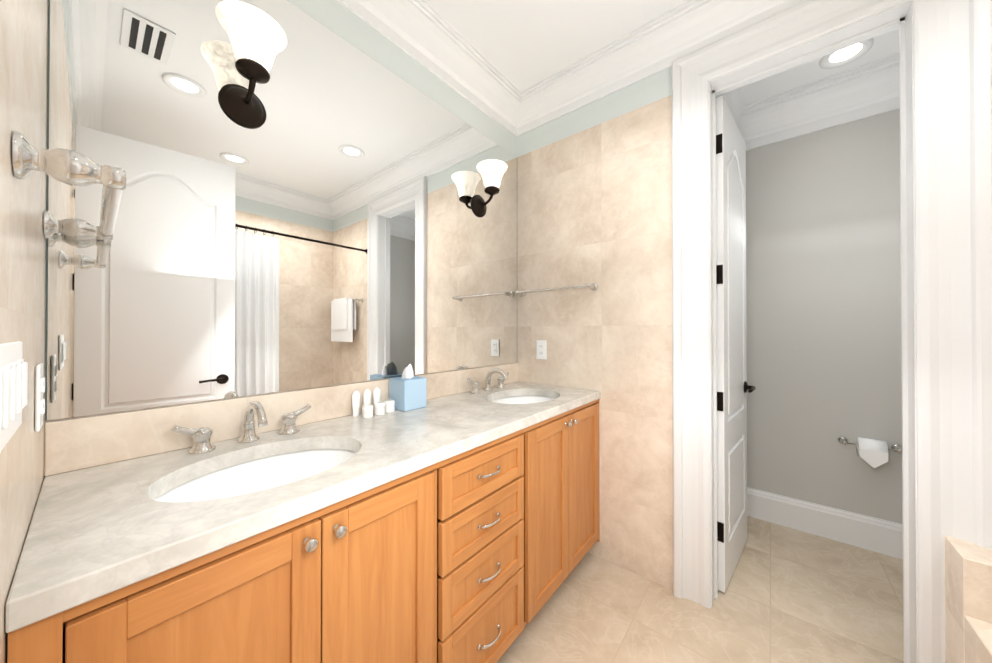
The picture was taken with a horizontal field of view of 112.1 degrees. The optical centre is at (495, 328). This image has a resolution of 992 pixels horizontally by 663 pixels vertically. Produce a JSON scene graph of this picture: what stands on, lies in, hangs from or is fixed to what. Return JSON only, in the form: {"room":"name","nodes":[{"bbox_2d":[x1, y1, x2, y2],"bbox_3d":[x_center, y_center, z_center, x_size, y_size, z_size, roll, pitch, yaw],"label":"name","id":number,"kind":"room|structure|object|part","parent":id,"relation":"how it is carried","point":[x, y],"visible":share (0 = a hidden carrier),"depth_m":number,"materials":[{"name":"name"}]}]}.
{"room":"bathroom","nodes":[
{"label":"bathroom","id":0,"kind":"room"},
{"bbox_2d":[0,0,47,662],"bbox_3d":[-0.016,0.051,-0.149,2.750,2.390,0.120,0,0,39],"label":"wall","id":1,"kind":"structure","parent":0,"point":[23,67],"depth_m":0.50,"materials":[{"name":"beige stone"}]},
{"bbox_2d":[0,341,27,451],"bbox_3d":[-0.577,0.074,0.398,0.200,0.115,0.010,0,0,39],"label":"switch plate","id":2,"kind":"object","parent":1,"relation":"attached to","point":[13,381],"visible":1,"depth_m":0.38,"materials":[{"name":"white plastic"}]},
{"bbox_2d":[35,363,44,431],"bbox_3d":[-0.882,0.131,0.647,0.075,0.125,0.008,0,0,39],"label":"switch plate","id":3,"kind":"object","parent":1,"relation":"attached to","point":[39,399],"visible":1,"depth_m":0.62,"materials":[{"name":"white plastic"}]},
{"bbox_2d":[12,131,125,240],"bbox_3d":[-0.782,-0.230,0.626,0.514,0.060,0.099,0,0,39],"label":"towel rail","id":4,"kind":"object","parent":1,"relation":"attached to","point":[70,167],"visible":1,"depth_m":0.49,"materials":[{"name":"silver metal"}]},
{"bbox_2d":[44,0,516,476],"bbox_3d":[-0.499,-0.094,1.524,0.120,2.700,2.090,0,0,39],"label":"wall","id":5,"kind":"structure","parent":0,"point":[343,22],"depth_m":1.49,"materials":[{"name":"beige paint"}]},
{"bbox_2d":[45,0,516,420],"bbox_3d":[-0.449,-0.459,1.486,0.006,1.348,1.848,0,0,39],"label":"mirror","id":6,"kind":"object","parent":5,"relation":"attached to","point":[324,224],"visible":1,"depth_m":1.08,"materials":[{"name":"silver mirror"}]},
{"bbox_2d":[216,0,286,127],"bbox_3d":[-0.728,-0.767,0.998,0.184,0.254,0.172,0,0,39],"label":"sconce","id":7,"kind":"object","parent":6,"relation":"attached to","point":[257,37],"visible":1,"depth_m":0.97,"materials":[{"name":"white glass"}]},
{"bbox_2d":[471,159,506,216],"bbox_3d":[-0.027,-0.765,1.851,0.184,0.254,0.172,0,0,39],"label":"sconce","id":8,"kind":"object","parent":6,"relation":"attached to","point":[492,171],"visible":1,"depth_m":1.81,"materials":[{"name":"white glass"}]},
{"bbox_2d":[337,0,520,127],"bbox_3d":[-0.403,-1.357,1.459,0.120,0.175,1.560,0,0,39],"label":"crown molding","id":9,"kind":"structure","parent":5,"relation":"attached to","point":[427,36],"depth_m":1.64,"materials":[{"name":"white"}]},
{"bbox_2d":[516,67,672,589],"bbox_3d":[0.585,-0.092,1.909,1.065,2.700,0.120,0,0,39],"label":"wall","id":10,"kind":"structure","parent":0,"point":[594,204],"depth_m":1.79,"materials":[{"name":"beige tile"}]},
{"bbox_2d":[536,340,546,359],"bbox_3d":[0.281,0.131,2.073,0.072,0.118,0.008,0,0,39],"label":"electrical outlet","id":11,"kind":"object","parent":10,"relation":"attached to","point":[541,349],"visible":1,"depth_m":2.07,"materials":[{"name":"white plastic"}]},
{"bbox_2d":[515,283,597,295],"bbox_3d":[0.338,-0.232,1.984,0.524,0.044,0.076,0,0,39],"label":"towel rail","id":12,"kind":"object","parent":10,"relation":"attached to","point":[593,287],"visible":0.98,"depth_m":1.92,"materials":[{"name":"silver metal"}]},
{"bbox_2d":[505,0,805,136],"bbox_3d":[1.113,-1.358,1.326,2.630,0.175,0.120,0,0,39],"label":"crown molding","id":13,"kind":"structure","parent":10,"relation":"attached to","point":[650,49],"depth_m":1.66,"materials":[{"name":"white"}]},
{"bbox_2d":[716,86,743,96],"bbox_3d":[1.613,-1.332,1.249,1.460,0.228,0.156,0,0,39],"label":"crown molding","id":14,"kind":"structure","parent":10,"relation":"attached to","point":[733,91],"depth_m":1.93,"materials":[{"name":"white"}]},
{"bbox_2d":[716,96,755,592],"bbox_3d":[1.268,0.070,1.792,0.588,2.359,0.142,0,0,-45],"label":"door","id":15,"kind":"structure","parent":10,"relation":"in","point":[733,386],"depth_m":1.69,"materials":[{"name":"white paint"},{"name":"wood"},{"name":"bronze"}]},
{"bbox_2d":[672,0,991,662],"bbox_3d":[1.232,-0.010,1.365,0.893,2.529,0.172,0,0,39],"label":"door frame","id":16,"kind":"structure","parent":10,"relation":"attached to","point":[953,126],"depth_m":1.13,"materials":[{"name":"white wood"}]},
{"bbox_3d":[1.237,0.057,1.371,0.625,2.395,0.128,0,0,39],"label":"toilet door jamb","id":17,"kind":"part","parent":16,"relation":"part of","materials":[{"name":"white wood"}]},
{"bbox_2d":[424,0,898,104],"bbox_3d":[0.897,-1.477,1.064,2.870,0.060,3.140,0,0,39],"label":"ceiling","id":18,"kind":"structure","parent":0,"point":[521,45],"depth_m":1.64,"materials":[{"name":"white paint"}]},
{"bbox_2d":[716,89,751,140],"bbox_3d":[1.355,-1.328,1.962,0.156,0.228,0.570,0,0,39],"label":"crown molding","id":19,"kind":"structure","parent":18,"relation":"attached to","point":[736,102],"depth_m":2.14,"materials":[{"name":"white"}]},
{"bbox_2d":[819,38,873,68],"bbox_3d":[1.828,-1.437,1.748,0.196,0.012,0.196,0,0,39],"label":"recessed light","id":20,"kind":"object","parent":18,"relation":"in","point":[845,56],"visible":0.85,"depth_m":1.76,"materials":[{"name":"white glass"}]},
{"bbox_2d":[496,516,902,662],"bbox_3d":[0.897,1.283,1.049,2.870,0.060,3.140,0,0,39],"label":"floor","id":21,"kind":"structure","parent":0,"point":[790,595],"depth_m":1.47,"materials":[{"name":"tile"}]},
{"bbox_2d":[5,391,600,662],"bbox_3d":[-0.221,0.817,1.291,0.596,0.875,1.846,0,0,39],"label":"bathroom vanity","id":22,"kind":"object","parent":21,"relation":"on","point":[456,519],"depth_m":0.84,"materials":[{"name":"brown wood"}]},
{"bbox_2d":[5,379,600,622],"bbox_3d":[-0.231,0.369,1.302,0.570,0.059,1.848,0,0,39],"label":"countertop","id":23,"kind":"structure","parent":22,"relation":"on","point":[90,529],"depth_m":0.69,"materials":[{"name":"white stone"}]},
{"bbox_2d":[169,395,312,454],"bbox_3d":[-0.704,0.274,0.975,0.167,0.126,0.346,0,0,39],"label":"faucet","id":24,"kind":"object","parent":23,"relation":"on","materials":[{"name":"silver metal"}]},
{"bbox_2d":[155,449,356,501],"bbox_3d":[-0.568,0.453,0.847,0.392,0.152,0.510,0,0,39],"label":"sink","id":25,"kind":"object","parent":23,"relation":"in","point":[268,470],"depth_m":0.96,"materials":[{"name":"white ceramic"}]},
{"bbox_2d":[352,387,379,416],"bbox_3d":[-0.516,0.290,1.334,0.022,0.098,0.127,0,0,33],"label":"toiletries","id":26,"kind":"object","parent":23,"relation":"on","point":[367,393],"depth_m":1.32,"materials":[{"name":"white plastic"}]},
{"bbox_2d":[356,399,394,417],"bbox_3d":[-0.463,0.316,1.322,0.044,0.044,0.144,0,0,33],"label":"toiletries","id":27,"kind":"object","parent":23,"relation":"on","point":[386,406],"depth_m":1.31,"materials":[{"name":"white"}]},
{"bbox_2d":[389,364,425,411],"bbox_3d":[-0.380,0.245,1.441,0.114,0.188,0.115,0,0,39],"label":"tissue box","id":28,"kind":"object","parent":23,"relation":"on","point":[407,390],"visible":0.98,"depth_m":1.40,"materials":[{"name":"blue cardboard"}]},
{"bbox_2d":[465,367,508,394],"bbox_3d":[-0.001,0.279,1.829,0.167,0.126,0.346,0,0,39],"label":"faucet","id":29,"kind":"object","parent":23,"relation":"on","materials":[{"name":"silver metal"}]},
{"bbox_2d":[492,395,554,435],"bbox_3d":[0.143,0.458,1.712,0.392,0.152,0.510,0,0,39],"label":"sink","id":30,"kind":"object","parent":23,"relation":"in","point":[506,399],"depth_m":1.90,"materials":[{"name":"white ceramic"}]},
{"bbox_2d":[945,536,991,662],"bbox_3d":[1.236,0.958,0.104,0.900,0.580,1.828,0,0,39],"label":"tub deck","id":31,"kind":"object","parent":21,"relation":"on","point":[968,602],"visible":1,"depth_m":0.98,"materials":[{"name":"stone"}]},
{"bbox_2d":[746,109,901,523],"bbox_3d":[2.192,-0.092,1.946,1.700,2.700,0.120,0,0,39],"label":"wall","id":32,"kind":"structure","parent":0,"point":[823,287],"depth_m":2.02,"materials":[{"name":"grey paint"}]},
{"bbox_2d":[745,53,899,150],"bbox_3d":[2.104,-1.329,1.847,1.460,0.228,0.156,0,0,39],"label":"crown molding","id":33,"kind":"structure","parent":32,"relation":"attached to","point":[870,89],"depth_m":1.97,"materials":[{"name":"white wood"}]},
{"bbox_2d":[747,487,902,559],"bbox_3d":[2.148,1.165,1.886,1.460,0.186,0.018,0,0,39],"label":"baseboard","id":34,"kind":"structure","parent":32,"relation":"attached to","point":[881,536],"depth_m":1.99,"materials":[{"name":"white wood"}]},
{"bbox_2d":[837,436,901,467],"bbox_3d":[2.097,0.689,1.866,0.256,0.144,0.117,0,0,39],"label":"paper holder","id":35,"kind":"object","parent":32,"relation":"attached to","point":[873,453],"visible":0.96,"depth_m":1.83,"materials":[{"name":"white paper"}]}
]}

